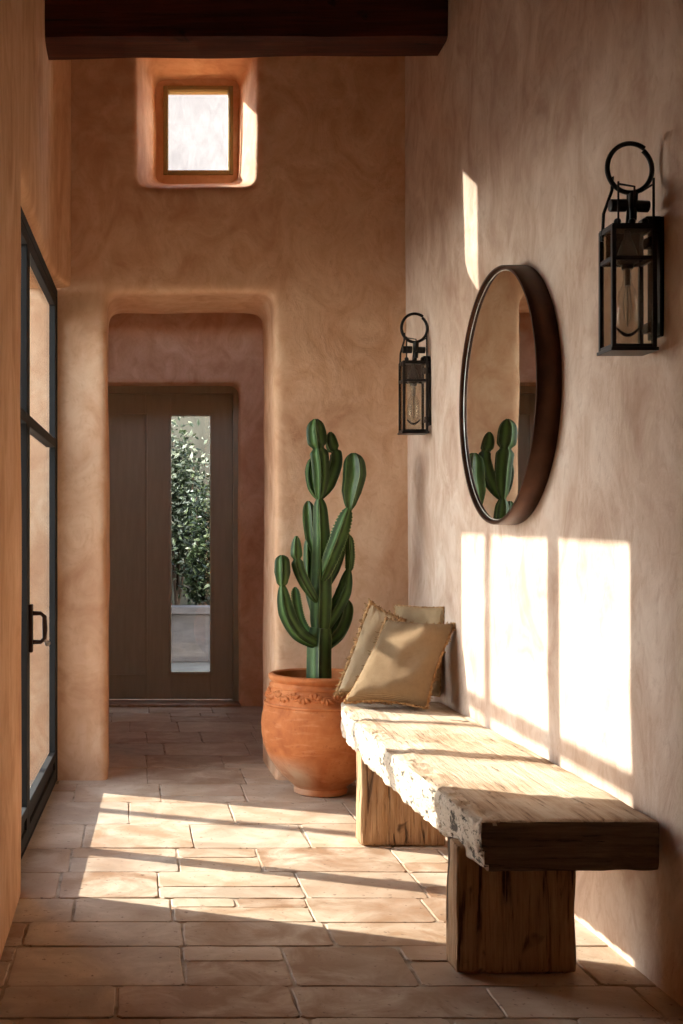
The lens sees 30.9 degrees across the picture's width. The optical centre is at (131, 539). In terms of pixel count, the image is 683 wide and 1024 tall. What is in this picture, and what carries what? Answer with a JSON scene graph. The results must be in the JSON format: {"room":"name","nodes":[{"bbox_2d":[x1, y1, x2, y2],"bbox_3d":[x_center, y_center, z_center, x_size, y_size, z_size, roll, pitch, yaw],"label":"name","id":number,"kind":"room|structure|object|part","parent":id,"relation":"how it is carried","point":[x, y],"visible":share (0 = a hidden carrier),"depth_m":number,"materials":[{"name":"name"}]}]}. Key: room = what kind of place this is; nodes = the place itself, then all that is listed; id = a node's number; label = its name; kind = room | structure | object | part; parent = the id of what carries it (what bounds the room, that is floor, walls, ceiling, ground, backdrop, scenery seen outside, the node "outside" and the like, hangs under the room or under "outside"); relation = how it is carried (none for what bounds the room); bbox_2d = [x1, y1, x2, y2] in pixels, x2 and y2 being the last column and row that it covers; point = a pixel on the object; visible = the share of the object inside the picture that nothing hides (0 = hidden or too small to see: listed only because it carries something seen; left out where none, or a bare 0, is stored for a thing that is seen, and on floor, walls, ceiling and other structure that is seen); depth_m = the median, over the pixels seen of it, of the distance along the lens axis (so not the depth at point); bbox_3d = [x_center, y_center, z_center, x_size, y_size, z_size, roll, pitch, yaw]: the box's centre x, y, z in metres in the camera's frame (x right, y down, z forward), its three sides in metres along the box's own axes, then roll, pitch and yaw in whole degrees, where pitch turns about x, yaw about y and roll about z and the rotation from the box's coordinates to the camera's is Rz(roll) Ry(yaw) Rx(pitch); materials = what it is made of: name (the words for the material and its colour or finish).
{"room":"traditional dwelling","nodes":[
{"label":"traditional dwelling","id":0,"kind":"room"},
{"bbox_2d":[0,0,70,959],"bbox_3d":[-0.454,-0.879,2.249,0.310,4.807,9.311,0,0,0],"label":"wall","id":1,"kind":"structure","parent":0,"point":[35,90],"depth_m":4.27,"materials":[{"name":"paint"}]},
{"bbox_2d":[20,207,56,859],"bbox_3d":[-0.420,-0.025,5.524,0.142,2.690,2.130,0,0,2],"label":"door","id":2,"kind":"structure","parent":1,"relation":"in","point":[35,798],"depth_m":5.37,"materials":[{"name":"metal"}]},
{"bbox_3d":[-0.441,0.385,5.237,0.017,0.210,0.040,0,0,2],"label":"handle plate","id":3,"kind":"part","parent":2,"relation":"part of","materials":[{"name":"brown metal"}]},
{"bbox_3d":[-0.422,0.383,5.237,0.108,0.159,0.034,0,0,2],"label":"handle","id":4,"kind":"part","parent":2,"relation":"part of","materials":[{"name":"brown metal"}]},
{"bbox_3d":[-0.456,1.219,5.879,0.026,0.052,1.229,0,0,2],"label":"kick panel","id":5,"kind":"part","parent":2,"relation":"part of","materials":[{"name":"metal"}]},
{"bbox_2d":[45,0,447,59],"bbox_3d":[0.549,-2.607,5.859,2.098,0.446,0.255,0,0,0],"label":"ceiling beam","id":6,"kind":"structure","parent":1,"relation":"attached to","point":[74,29],"depth_m":5.74,"materials":[{"name":"brown wood"}]},
{"bbox_2d":[108,313,264,705],"bbox_3d":[0.440,-0.231,9.681,2.127,3.503,0.370,0,0,0],"label":"wall","id":7,"kind":"structure","parent":0,"point":[180,349],"depth_m":9.50,"materials":[{"name":"paint"}]},
{"bbox_2d":[108,386,238,700],"bbox_3d":[0.205,0.020,9.725,1.330,2.560,0.110,0,0,0],"label":"door","id":8,"kind":"structure","parent":7,"relation":"in","point":[139,416],"depth_m":9.72,"materials":[{"name":"paint"}]},
{"bbox_3d":[-0.093,0.037,9.747,0.413,2.105,0.026,0,0,0],"label":"panel","id":9,"kind":"part","parent":8,"relation":"part of","materials":[{"name":"paint"}]},
{"bbox_3d":[-0.093,0.037,9.725,0.437,2.129,0.022,0,0,0],"label":"panel trim","id":10,"kind":"part","parent":8,"relation":"part of","materials":[{"name":"paint"}]},
{"bbox_3d":[0.475,0.033,9.721,0.361,2.119,0.022,0,0,0],"label":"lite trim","id":11,"kind":"part","parent":8,"relation":"part of","materials":[{"name":"paint"}]},
{"bbox_2d":[109,699,240,707],"bbox_3d":[0.205,1.329,9.680,1.310,0.062,0.440,0,0,0],"label":"trim","id":12,"kind":"structure","parent":7,"relation":"attached to","point":[148,703],"depth_m":9.53,"materials":[{"name":"wood"}]},
{"bbox_2d":[30,56,407,780],"bbox_3d":[0.551,-0.880,6.925,3.116,4.811,0.689,0,0,0],"label":"wall","id":13,"kind":"structure","parent":0,"point":[307,239],"depth_m":6.59,"materials":[{"name":"paint"}]},
{"bbox_2d":[155,79,239,183],"bbox_3d":[0.389,-2.405,7.080,0.598,0.710,0.080,0,0,0],"label":"window","id":14,"kind":"structure","parent":13,"relation":"in","point":[228,87],"depth_m":7.05,"materials":[{"name":"brown paint"}]},
{"bbox_3d":[0.389,-2.405,7.080,0.410,0.522,0.080,0,0,0],"label":"frame","id":15,"kind":"part","parent":14,"relation":"part of","materials":[{"name":"brown paint"}]},
{"bbox_2d":[0,706,682,1023],"bbox_3d":[0.653,1.379,4.100,3.167,0.123,13.022,0,0,0],"label":"floor","id":16,"kind":"structure","parent":0,"point":[191,883],"depth_m":4.21,"materials":[{"name":"tile"}]},
{"bbox_2d":[261,668,356,796],"bbox_3d":[0.985,1.008,6.275,0.616,0.623,0.616,0,0,0],"label":"terracotta pot","id":17,"kind":"object","parent":16,"relation":"on","point":[303,739],"visible":0.61,"depth_m":6.04,"materials":[{"name":"ceramic"}]},
{"bbox_2d":[274,419,365,678],"bbox_3d":[0.975,0.076,6.277,0.484,1.417,0.232,0,0,0],"label":"cactus","id":18,"kind":"object","parent":17,"relation":"on","point":[324,552],"visible":1,"depth_m":6.24,"materials":[{"name":"green plant"}]},
{"bbox_3d":[0.975,0.620,6.272,0.132,0.329,0.132,0,0,0],"label":"stem","id":19,"kind":"part","parent":18,"relation":"part of","materials":[{"name":"green plant"}]},
{"bbox_3d":[0.985,0.126,6.275,0.110,0.702,0.115,0,0,0],"label":"stem","id":20,"kind":"part","parent":18,"relation":"part of","materials":[{"name":"green plant"}]},
{"bbox_2d":[341,702,658,973],"bbox_3d":[1.253,1.055,4.714,0.567,0.528,2.499,0,0,0],"label":"bench","id":21,"kind":"object","parent":16,"relation":"on","point":[518,826],"visible":0.98,"depth_m":3.64,"materials":[{"name":"brown wood"}]},
{"bbox_2d":[333,598,406,697],"bbox_3d":[1.178,0.536,5.924,0.330,0.487,0.259,0,0,22],"label":"cushion","id":22,"kind":"object","parent":21,"relation":"on","point":[374,615],"visible":0.47,"depth_m":5.92,"materials":[{"name":"fabric"}]},
{"bbox_2d":[343,616,455,708],"bbox_3d":[1.267,0.579,5.678,0.445,0.420,0.325,0,0,-30],"label":"cushion","id":23,"kind":"object","parent":21,"relation":"on","point":[401,668],"visible":1,"depth_m":5.59,"materials":[{"name":"beige fabric"}]},
{"bbox_3d":[1.165,1.123,5.223,0.374,0.393,0.140,0,0,0],"label":"leg","id":24,"kind":"part","parent":21,"relation":"part of","materials":[{"name":"brown wood"}]},
{"bbox_2d":[394,605,444,696],"bbox_3d":[1.385,0.544,5.995,0.155,0.441,0.399,0,0,-25],"label":"cushion","id":25,"kind":"object","parent":21,"relation":"on","point":[415,614],"visible":0.36,"depth_m":5.93,"materials":[{"name":"beige fabric"}]},
{"bbox_3d":[1.255,0.884,4.714,0.560,0.186,2.496,0,0,0],"label":"seat","id":26,"kind":"part","parent":21,"relation":"part of","materials":[{"name":"brown wood"}]},
{"bbox_3d":[1.165,1.122,3.700,0.372,0.394,0.134,0,0,0],"label":"leg","id":27,"kind":"part","parent":21,"relation":"part of","materials":[{"name":"brown wood"}]},
{"bbox_2d":[405,0,682,1006],"bbox_3d":[1.668,-0.881,2.399,0.354,4.808,9.609,0,0,0],"label":"wall","id":28,"kind":"structure","parent":0,"point":[566,644],"depth_m":4.17,"materials":[{"name":"paint"}]},
{"bbox_2d":[397,312,431,434],"bbox_3d":[1.447,-0.850,6.120,0.163,0.620,0.112,0,0,0],"label":"wall lantern","id":29,"kind":"object","parent":28,"relation":"attached to","point":[413,371],"visible":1,"depth_m":6.10,"materials":[{"name":"black metal"}]},
{"bbox_2d":[407,364,418,385],"bbox_3d":[1.435,-0.844,6.120,0.062,0.119,0.062,0,0,0],"label":"socket","id":30,"kind":"object","parent":29,"relation":"attached to","point":[412,369],"depth_m":6.11,"materials":[{"name":"black metal"}]},
{"bbox_3d":[1.435,-0.723,6.120,0.138,0.365,0.112,0,0,0],"label":"lantern frame","id":31,"kind":"part","parent":29,"relation":"part of","materials":[{"name":"black metal"}]},
{"bbox_3d":[1.435,-0.914,6.120,0.126,0.027,0.100,0,0,0],"label":"plate","id":32,"kind":"part","parent":29,"relation":"part of","materials":[{"name":"black metal"}]},
{"bbox_3d":[1.520,-0.756,6.120,0.016,0.347,0.090,0,0,0],"label":"plate","id":33,"kind":"part","parent":29,"relation":"part of","materials":[{"name":"black metal"}]},
{"bbox_2d":[459,265,561,524],"bbox_3d":[1.490,-0.573,4.790,0.091,1.024,1.024,0,0,0],"label":"round mirror","id":34,"kind":"object","parent":28,"relation":"attached to","point":[510,392],"visible":1,"depth_m":4.63,"materials":[{"name":"mirror"}]},
{"bbox_2d":[597,141,663,355],"bbox_3d":[1.465,-0.858,3.520,0.163,0.620,0.112,0,0,0],"label":"wall lantern","id":35,"kind":"object","parent":28,"relation":"attached to","point":[626,244],"visible":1,"depth_m":3.49,"materials":[{"name":"black metal"}]},
{"bbox_3d":[1.453,-0.922,3.520,0.126,0.027,0.100,0,0,0],"label":"plate","id":36,"kind":"part","parent":35,"relation":"part of","materials":[{"name":"black metal"}]},
{"bbox_2d":[616,229,638,269],"bbox_3d":[1.453,-0.852,3.520,0.062,0.119,0.062,0,0,0],"label":"socket","id":37,"kind":"object","parent":35,"relation":"attached to","point":[627,240],"depth_m":3.51,"materials":[{"name":"black metal"}]},
{"bbox_3d":[1.453,-0.731,3.520,0.138,0.365,0.112,0,0,0],"label":"lantern frame","id":38,"kind":"part","parent":35,"relation":"part of","materials":[{"name":"black metal"}]},
{"bbox_3d":[1.538,-0.764,3.520,0.016,0.347,0.090,0,0,0],"label":"plate","id":39,"kind":"part","parent":35,"relation":"part of","materials":[{"name":"black metal"}]},
{"label":"outside","id":40,"kind":"structure","parent":0,"visible":0},
{"bbox_2d":[171,662,209,671],"bbox_3d":[-3.000,1.510,10.000,22.000,0.320,28.000,0,0,0],"label":"ground","id":41,"kind":"structure","parent":40,"point":[175,666],"depth_m":12.81,"materials":[{"name":"grey concrete"}]},
{"bbox_2d":[171,416,209,604],"bbox_3d":[2.100,-0.380,15.125,4.800,3.600,0.250,0,0,0],"label":"wall","id":42,"kind":"structure","parent":41,"relation":"on","point":[202,431],"depth_m":15.00,"materials":[{"name":"paint"}]},
{"bbox_2d":[171,605,209,661],"bbox_3d":[1.460,1.042,13.370,3.920,0.615,0.380,0,0,0],"label":"planter","id":43,"kind":"object","parent":41,"relation":"on","point":[190,624],"depth_m":13.25,"materials":[{"name":"concrete"}]},
{"bbox_2d":[168,95,226,169],"bbox_3d":[1.250,-4.130,19.200,9.500,11.100,0.400,0,0,0],"label":"window pane","id":44,"kind":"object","parent":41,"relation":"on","point":[197,124],"depth_m":19.00,"materials":[{"name":"white glass"}]},
{"bbox_3d":[1.450,1.105,14.250,3.900,0.490,1.460,0,0,0],"label":"soil bed","id":45,"kind":"object","parent":41,"relation":"on","visible":0},
{"bbox_2d":[171,417,209,604],"bbox_3d":[0.494,-0.504,14.413,1.126,2.728,0.971,0,0,36],"label":"shrub","id":46,"kind":"object","parent":45,"relation":"on","point":[179,477],"visible":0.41,"depth_m":14.35,"materials":[{"name":"green plant"}]},
{"bbox_3d":[0.488,-0.222,14.475,0.510,2.163,0.311,0,0,0],"label":"stem","id":47,"kind":"part","parent":46,"relation":"part of","materials":[{"name":"green plant"}]},
{"bbox_2d":[171,473,209,604],"bbox_3d":[0.872,0.037,13.941,0.800,1.648,0.790,0,0,-32],"label":"shrub","id":48,"kind":"object","parent":45,"relation":"on","point":[198,582],"visible":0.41,"depth_m":13.88,"materials":[{"name":"green plant"}]},
{"bbox_3d":[0.898,0.180,13.928,0.350,1.363,0.279,0,0,34],"label":"stem","id":49,"kind":"part","parent":48,"relation":"part of","materials":[{"name":"green plant"}]}
]}

